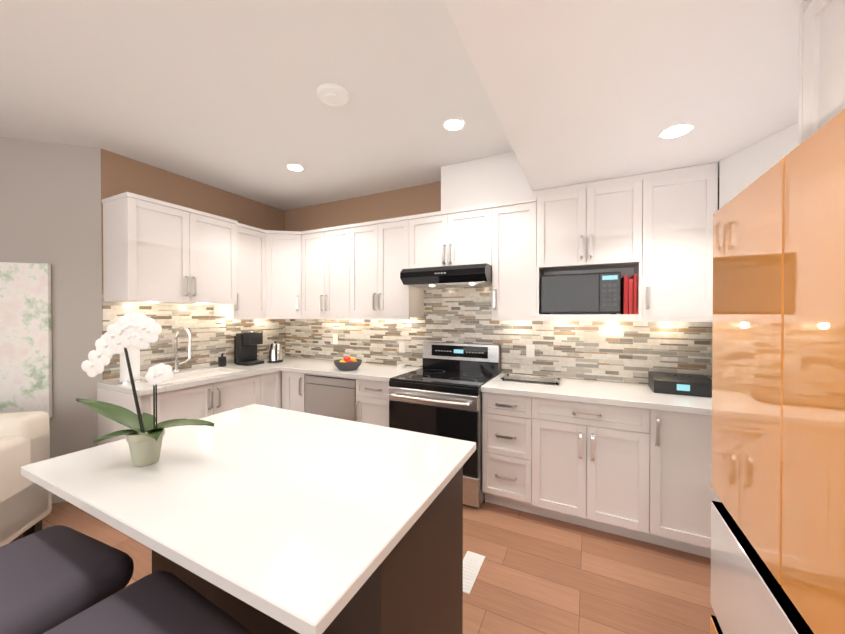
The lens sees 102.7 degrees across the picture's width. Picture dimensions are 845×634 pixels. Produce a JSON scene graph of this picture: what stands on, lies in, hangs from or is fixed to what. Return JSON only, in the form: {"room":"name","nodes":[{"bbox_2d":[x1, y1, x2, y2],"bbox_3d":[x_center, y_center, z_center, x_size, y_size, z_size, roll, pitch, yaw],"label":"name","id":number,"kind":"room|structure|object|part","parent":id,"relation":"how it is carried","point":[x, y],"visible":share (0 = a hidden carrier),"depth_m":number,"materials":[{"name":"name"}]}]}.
{"room":"kitchen","nodes":[
{"label":"kitchen","id":0,"kind":"room"},
{"bbox_2d":[0,137,101,458],"bbox_3d":[-4.552,0.053,2.119,4.200,2.740,0.100,0,1,-16],"label":"wall","id":1,"kind":"structure","parent":0,"point":[50,203],"depth_m":2.59,"materials":[{"name":"grey paint"}]},
{"bbox_2d":[0,262,51,417],"bbox_3d":[-3.249,0.181,2.425,0.915,1.160,0.040,0,1,-16],"label":"picture","id":2,"kind":"object","parent":1,"relation":"attached to","point":[25,342],"visible":0.81,"depth_m":2.50,"materials":[{"name":"multicoloured paper"}]},
{"bbox_2d":[52,493,67,502],"bbox_3d":[-4.537,1.369,2.075,4.198,0.110,0.013,0,1,-16],"label":"baseboard","id":3,"kind":"structure","parent":1,"relation":"attached to","point":[56,499],"depth_m":2.58,"materials":[{"name":"white"}]},
{"bbox_2d":[101,149,284,381],"bbox_3d":[-2.171,0.042,3.481,0.100,2.740,1.785,0,1,26],"label":"wall","id":4,"kind":"structure","parent":0,"point":[120,174],"depth_m":3.14,"materials":[{"name":"brown paint"}]},
{"bbox_2d":[102,192,237,305],"bbox_3d":[-2.154,-0.524,2.966,0.376,0.800,0.865,0,1,26],"label":"upper cabinet","id":5,"kind":"object","parent":4,"relation":"attached to","point":[155,251],"depth_m":2.73,"materials":[{"name":"white wood"}]},
{"bbox_2d":[102,294,284,380],"bbox_3d":[-2.124,0.156,3.453,0.010,0.688,1.771,0,1,26],"label":"backsplash","id":6,"kind":"structure","parent":4,"relation":"attached to","point":[212,335],"depth_m":3.24,"materials":[{"name":"tile"}]},
{"bbox_2d":[214,223,265,317],"bbox_3d":[-1.876,-0.469,3.546,0.362,0.920,0.420,0,1,26],"label":"upper cabinet","id":7,"kind":"object","parent":4,"relation":"attached to","point":[251,240],"depth_m":3.48,"materials":[{"name":"white wood"}]},
{"bbox_2d":[0,0,513,210],"bbox_3d":[-2.990,-1.357,0.965,8.850,0.100,7.200,0,1,26],"label":"ceiling","id":8,"kind":"structure","parent":0,"point":[221,94],"depth_m":1.96,"materials":[{"name":"white paint"}]},
{"bbox_2d":[286,163,304,170],"bbox_3d":[-1.126,-1.321,2.990,0.156,0.005,0.156,0,1,26],"label":"recessed light","id":9,"kind":"object","parent":8,"relation":"in","point":[294,167],"visible":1,"depth_m":2.98,"materials":[{"name":"white plastic"}]},
{"bbox_2d":[317,83,348,105],"bbox_3d":[-0.526,-1.298,1.991,0.184,0.034,0.184,0,1,26],"label":"smoke detector","id":10,"kind":"object","parent":8,"relation":"in","point":[331,94],"visible":1,"depth_m":1.96,"materials":[{"name":"white plastic"}]},
{"bbox_2d":[443,118,464,130],"bbox_3d":[0.215,-1.315,2.317,0.156,0.005,0.156,0,1,26],"label":"recessed light","id":11,"kind":"object","parent":8,"relation":"in","point":[454,124],"visible":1,"depth_m":2.31,"materials":[{"name":"white plastic"}]},
{"bbox_2d":[441,152,531,210],"bbox_3d":[0.576,-1.124,2.943,0.774,0.397,0.300,0,1,26],"label":"chase","id":12,"kind":"object","parent":8,"relation":"attached to","point":[491,179],"visible":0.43,"depth_m":2.81,"materials":[{"name":"white paint"}]},
{"bbox_2d":[10,498,715,633],"bbox_3d":[-2.976,1.463,0.994,8.870,0.060,7.220,0,1,26],"label":"floor","id":13,"kind":"structure","parent":0,"point":[538,574],"depth_m":1.86,"materials":[{"name":"brown wood"}]},
{"bbox_2d":[0,411,51,546],"bbox_3d":[-3.388,0.998,1.565,2.100,0.860,0.920,0,1,-16],"label":"sofa","id":14,"kind":"object","parent":13,"relation":"on","point":[25,506],"visible":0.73,"depth_m":2.07,"materials":[{"name":"beige fabric"}]},
{"bbox_2d":[0,525,133,633],"bbox_3d":[-1.192,1.088,1.002,0.480,0.691,0.380,0,1,22],"label":"stool","id":15,"kind":"object","parent":13,"relation":"on","point":[51,577],"visible":0.96,"depth_m":0.99,"materials":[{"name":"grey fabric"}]},
{"bbox_2d":[43,571,250,633],"bbox_3d":[-0.681,1.090,0.771,0.480,0.691,0.380,0,1,29],"label":"stool","id":16,"kind":"object","parent":13,"relation":"on","point":[161,602],"visible":1,"depth_m":0.85,"materials":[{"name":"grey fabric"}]},
{"bbox_2d":[97,374,268,445],"bbox_3d":[-2.033,0.981,2.966,0.607,0.870,1.034,0,1,26],"label":"base cabinet","id":17,"kind":"object","parent":13,"relation":"on","point":[198,393],"depth_m":2.69,"materials":[{"name":"white wood"}]},
{"bbox_2d":[97,358,316,397],"bbox_3d":[-1.846,0.524,3.304,0.638,0.040,1.817,0,1,26],"label":"countertop","id":18,"kind":"structure","parent":17,"relation":"on","point":[143,387],"depth_m":2.92,"materials":[{"name":"white stone"}]},
{"bbox_2d":[117,345,141,382],"bbox_3d":[-2.300,0.348,2.658,0.150,0.320,0.150,0,1,26],"label":"paper towel","id":19,"kind":"object","parent":18,"relation":"on","point":[134,355],"visible":0.71,"depth_m":2.62,"materials":[{"name":"white paper"}]},
{"bbox_2d":[172,326,192,373],"bbox_3d":[-2.125,0.293,3.081,0.271,0.424,0.173,0,1,26],"label":"faucet","id":20,"kind":"object","parent":18,"relation":"on","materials":[{"name":"silver metal"}]},
{"bbox_2d":[157,370,232,385],"bbox_3d":[-2.002,0.641,2.960,0.426,0.213,0.756,0,1,26],"label":"sink","id":21,"kind":"object","parent":18,"relation":"in","point":[180,377],"depth_m":3.10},
{"bbox_2d":[218,353,225,366],"bbox_3d":[-2.028,0.434,3.428,0.063,0.135,0.056,0,1,26],"label":"soap dispenser","id":22,"kind":"object","parent":18,"relation":"on","point":[222,361],"visible":1,"depth_m":3.41,"materials":[{"name":"black plastic"}]},
{"bbox_2d":[234,331,263,365],"bbox_3d":[-1.853,0.324,3.597,0.250,0.351,0.200,0,1,26],"label":"coffee maker","id":23,"kind":"object","parent":18,"relation":"on","point":[245,348],"visible":1,"depth_m":3.53,"materials":[{"name":"black plastic"}]},
{"bbox_2d":[268,341,282,362],"bbox_3d":[-1.626,0.384,3.744,0.211,0.230,0.171,0,1,26],"label":"kettle","id":24,"kind":"object","parent":18,"relation":"on","point":[275,353],"visible":1,"depth_m":3.70,"materials":[{"name":"silver metal"}]},
{"bbox_2d":[269,374,276,407],"bbox_3d":[-1.789,0.977,3.460,0.607,0.870,0.295,0,1,26],"label":"base cabinet","id":25,"kind":"object","parent":13,"relation":"on","point":[272,377],"depth_m":3.38,"materials":[{"name":"white wood"}]},
{"bbox_2d":[152,468,462,633],"bbox_3d":[-0.442,0.991,1.350,1.055,0.877,0.610,0,1,26],"label":"kitchen island","id":26,"kind":"object","parent":13,"relation":"on","point":[419,589],"depth_m":1.07,"materials":[{"name":"wood"}]},
{"bbox_2d":[21,404,475,633],"bbox_3d":[-0.590,0.536,1.291,1.360,0.032,0.920,0,1,26],"label":"island countertop","id":27,"kind":"structure","parent":26,"relation":"on","point":[285,514],"depth_m":0.99,"materials":[{"name":"white stone"}]},
{"bbox_2d":[75,312,213,466],"bbox_3d":[-0.992,0.252,1.204,0.482,0.537,0.254,0,1,26],"label":"orchid","id":28,"kind":"object","parent":27,"relation":"on","point":[144,434],"visible":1,"depth_m":1.20,"materials":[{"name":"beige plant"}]},
{"bbox_3d":[-0.987,0.462,1.208,0.108,0.116,0.108,0,1,26],"label":"pot","id":29,"kind":"part","parent":28,"relation":"part of","materials":[{"name":"beige ceramic"}]},
{"bbox_2d":[277,370,344,412],"bbox_3d":[-1.188,0.976,3.631,0.358,0.870,0.654,0,1,26],"label":"base cabinet","id":30,"kind":"object","parent":13,"relation":"on","point":[290,383],"depth_m":3.39,"materials":[{"name":"white wood"}]},
{"bbox_2d":[305,375,355,420],"bbox_3d":[-0.742,0.988,3.436,0.610,0.848,0.609,0,1,26],"label":"dishwasher","id":31,"kind":"object","parent":13,"relation":"on","point":[333,397],"visible":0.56,"depth_m":3.15,"materials":[{"name":"silver metal"}]},
{"bbox_2d":[353,378,389,426],"bbox_3d":[-0.289,0.979,3.214,0.396,0.870,0.607,0,1,26],"label":"base cabinet","id":32,"kind":"object","parent":13,"relation":"on","point":[372,398],"depth_m":2.95,"materials":[{"name":"white wood"}]},
{"bbox_2d":[281,359,422,381],"bbox_3d":[-0.709,0.523,3.400,1.317,0.040,0.637,0,1,26],"label":"countertop","id":33,"kind":"structure","parent":32,"relation":"on","point":[372,372],"depth_m":3.22,"materials":[{"name":"white stone"}]},
{"bbox_2d":[334,356,361,370],"bbox_3d":[-0.716,0.440,3.248,0.270,0.126,0.270,0,1,26],"label":"fruit bowl","id":34,"kind":"object","parent":33,"relation":"on","point":[347,363],"visible":1,"depth_m":3.17,"materials":[{"name":"grey ceramic"}]},
{"bbox_2d":[397,364,404,368],"bbox_3d":[-0.211,0.485,3.322,0.084,0.035,0.084,0,1,26],"label":"ramekin","id":35,"kind":"object","parent":33,"relation":"on","point":[400,366],"visible":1,"depth_m":3.29,"materials":[{"name":"white ceramic"}]},
{"bbox_2d":[389,342,499,507],"bbox_3d":[0.196,0.834,2.884,0.756,1.165,0.765,0,1,26],"label":"range","id":36,"kind":"object","parent":13,"relation":"on","point":[439,393],"visible":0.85,"depth_m":2.65,"materials":[{"name":"silver metal"}]},
{"bbox_2d":[463,551,484,593],"bbox_3d":[0.257,1.421,1.895,0.110,0.009,0.300,0,1,26],"label":"floor vent","id":37,"kind":"object","parent":13,"relation":"in","point":[472,563],"visible":0.71,"depth_m":1.91,"materials":[{"name":"white plastic"}]},
{"bbox_2d":[482,393,540,515],"bbox_3d":[0.760,0.983,2.696,0.415,0.870,0.607,0,1,26],"label":"base cabinet","id":38,"kind":"object","parent":13,"relation":"on","point":[511,426],"depth_m":2.43,"materials":[{"name":"white wood"}]},
{"bbox_2d":[541,397,664,546],"bbox_3d":[1.230,0.985,2.464,0.747,0.870,0.607,0,1,26],"label":"base cabinet","id":39,"kind":"object","parent":13,"relation":"on","point":[631,460],"depth_m":2.17,"materials":[{"name":"white wood"}]},
{"bbox_2d":[481,373,711,416],"bbox_3d":[1.212,0.530,2.452,1.438,0.040,0.637,0,1,26],"label":"countertop","id":40,"kind":"structure","parent":39,"relation":"on","point":[627,395],"depth_m":2.26,"materials":[{"name":"white stone"}]},
{"bbox_2d":[500,374,561,384],"bbox_3d":[0.866,0.496,2.702,0.440,0.024,0.220,0,1,26],"label":"acrylic stand","id":41,"kind":"object","parent":40,"relation":"on","point":[556,381],"visible":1,"depth_m":2.69,"materials":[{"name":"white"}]},
{"bbox_2d":[648,371,711,397],"bbox_3d":[1.757,0.455,2.316,0.320,0.111,0.242,0,1,26],"label":"radio","id":42,"kind":"object","parent":40,"relation":"on","point":[698,385],"visible":0.98,"depth_m":2.23,"materials":[{"name":"black plastic"}]},
{"bbox_2d":[665,413,720,557],"bbox_3d":[1.663,0.987,2.250,0.447,0.870,0.607,0,1,26],"label":"base cabinet","id":43,"kind":"object","parent":13,"relation":"on","point":[689,494],"depth_m":1.98,"materials":[{"name":"white wood"}]},
{"bbox_2d":[710,0,844,633],"bbox_3d":[1.140,0.238,0.532,0.841,2.397,0.975,0,1,26],"label":"tall cabinet","id":44,"kind":"object","parent":13,"relation":"on","point":[778,461],"visible":1,"depth_m":0.74,"materials":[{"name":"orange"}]},
{"bbox_2d":[285,177,718,383],"bbox_3d":[0.376,0.044,3.275,4.850,2.740,0.100,0,1,26],"label":"wall","id":45,"kind":"structure","parent":0,"point":[416,200],"depth_m":3.67,"materials":[{"name":"brown paint"}]},
{"bbox_2d":[266,230,301,317],"bbox_3d":[-1.562,-0.471,3.842,0.663,0.920,0.584,0,1,26],"label":"upper cabinet","id":46,"kind":"object","parent":45,"relation":"attached to","point":[283,248],"depth_m":3.67,"materials":[{"name":"white wood"}]},
{"bbox_2d":[302,224,353,317],"bbox_3d":[-0.967,-0.470,3.677,0.771,0.920,0.353,0,1,26],"label":"upper cabinet","id":47,"kind":"object","parent":45,"relation":"attached to","point":[327,253],"depth_m":3.53,"materials":[{"name":"white wood"}]},
{"bbox_2d":[354,215,423,317],"bbox_3d":[-0.359,-0.467,3.397,0.793,0.920,0.317,0,1,26],"label":"upper cabinet","id":48,"kind":"object","parent":45,"relation":"attached to","point":[383,248],"depth_m":3.24,"materials":[{"name":"white wood"}]},
{"bbox_2d":[414,203,493,267],"bbox_3d":[0.290,-0.675,3.075,0.770,0.500,0.317,0,1,26],"label":"upper cabinet","id":49,"kind":"object","parent":45,"relation":"attached to","point":[460,236],"depth_m":2.91,"materials":[{"name":"white wood"}]},
{"bbox_2d":[400,263,491,287],"bbox_3d":[0.252,-0.350,2.987,0.754,0.144,0.494,0,1,26],"label":"range hood","id":50,"kind":"object","parent":49,"relation":"attached to","point":[473,275],"visible":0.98,"depth_m":2.79,"materials":[{"name":"black metal"}]},
{"bbox_2d":[285,286,712,383],"bbox_3d":[0.222,0.038,3.289,4.338,0.926,0.010,0,1,26],"label":"backsplash","id":51,"kind":"structure","parent":45,"relation":"attached to","point":[624,351],"depth_m":2.97,"materials":[{"name":"tile"}]},
{"bbox_2d":[333,334,337,344],"bbox_3d":[-1.003,0.259,3.885,0.070,0.114,0.008,0,1,26],"label":"electrical outlet","id":52,"kind":"object","parent":51,"relation":"attached to","point":[335,339],"visible":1,"depth_m":3.88,"materials":[{"name":"white plastic"}]},
{"bbox_2d":[399,342,404,352],"bbox_3d":[-0.214,0.312,3.496,0.070,0.114,0.008,0,1,26],"label":"electrical outlet","id":53,"kind":"object","parent":51,"relation":"attached to","point":[401,347],"visible":1,"depth_m":3.49,"materials":[{"name":"white plastic"}]},
{"bbox_2d":[526,344,534,357],"bbox_3d":[0.934,0.296,2.929,0.070,0.114,0.008,0,1,26],"label":"electrical outlet","id":54,"kind":"object","parent":51,"relation":"attached to","point":[530,351],"visible":1,"depth_m":2.93,"materials":[{"name":"white plastic"}]},
{"bbox_2d":[492,194,549,317],"bbox_3d":[0.793,-0.463,2.829,0.463,0.920,0.317,0,1,26],"label":"upper cabinet","id":55,"kind":"object","parent":45,"relation":"attached to","point":[518,268],"depth_m":2.68,"materials":[{"name":"white wood"}]},
{"bbox_2d":[541,272,620,313],"bbox_3d":[1.216,-0.172,2.620,0.535,0.300,0.288,0,1,26],"label":"microwave","id":56,"kind":"object","parent":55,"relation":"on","point":[584,293],"visible":1,"depth_m":2.48,"materials":[{"name":"black plastic"}]},
{"bbox_2d":[534,173,645,273],"bbox_3d":[1.259,-0.680,2.597,0.690,0.598,0.317,0,1,26],"label":"upper cabinet","id":57,"kind":"object","parent":45,"relation":"attached to","point":[596,225],"depth_m":2.43,"materials":[{"name":"white wood"}]},
{"bbox_2d":[626,162,717,317],"bbox_3d":[1.722,-0.488,2.369,0.456,0.978,0.317,0,1,26],"label":"upper cabinet","id":58,"kind":"object","parent":45,"relation":"attached to","point":[653,231],"depth_m":2.22,"materials":[{"name":"white wood"}]},
{"bbox_2d":[621,274,637,313],"bbox_3d":[1.514,-0.161,2.482,0.083,0.280,0.230,0,1,26],"label":"cookbooks","id":59,"kind":"object","parent":58,"relation":"on","point":[628,296],"visible":0.98,"depth_m":2.39,"materials":[{"name":"red paper"}]},
{"bbox_2d":[444,0,806,190],"bbox_3d":[0.142,-1.123,-0.635,1.615,0.339,7.100,0,1,26],"label":"ceiling","id":60,"kind":"structure","parent":0,"point":[581,91],"depth_m":1.37,"materials":[{"name":"white paint"}]},
{"bbox_2d":[658,123,694,138],"bbox_3d":[1.327,-0.971,1.770,0.156,0.005,0.156,0,1,26],"label":"recessed light","id":61,"kind":"object","parent":60,"relation":"in","point":[676,130],"visible":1,"depth_m":1.76,"materials":[{"name":"white plastic"}]},
{"bbox_2d":[719,122,798,208],"bbox_3d":[1.896,0.228,1.613,0.040,2.399,1.027,0,0,-2],"label":"wall","id":62,"kind":"structure","parent":0,"point":[741,170],"depth_m":1.91,"materials":[{"name":"white paint"}]}
]}

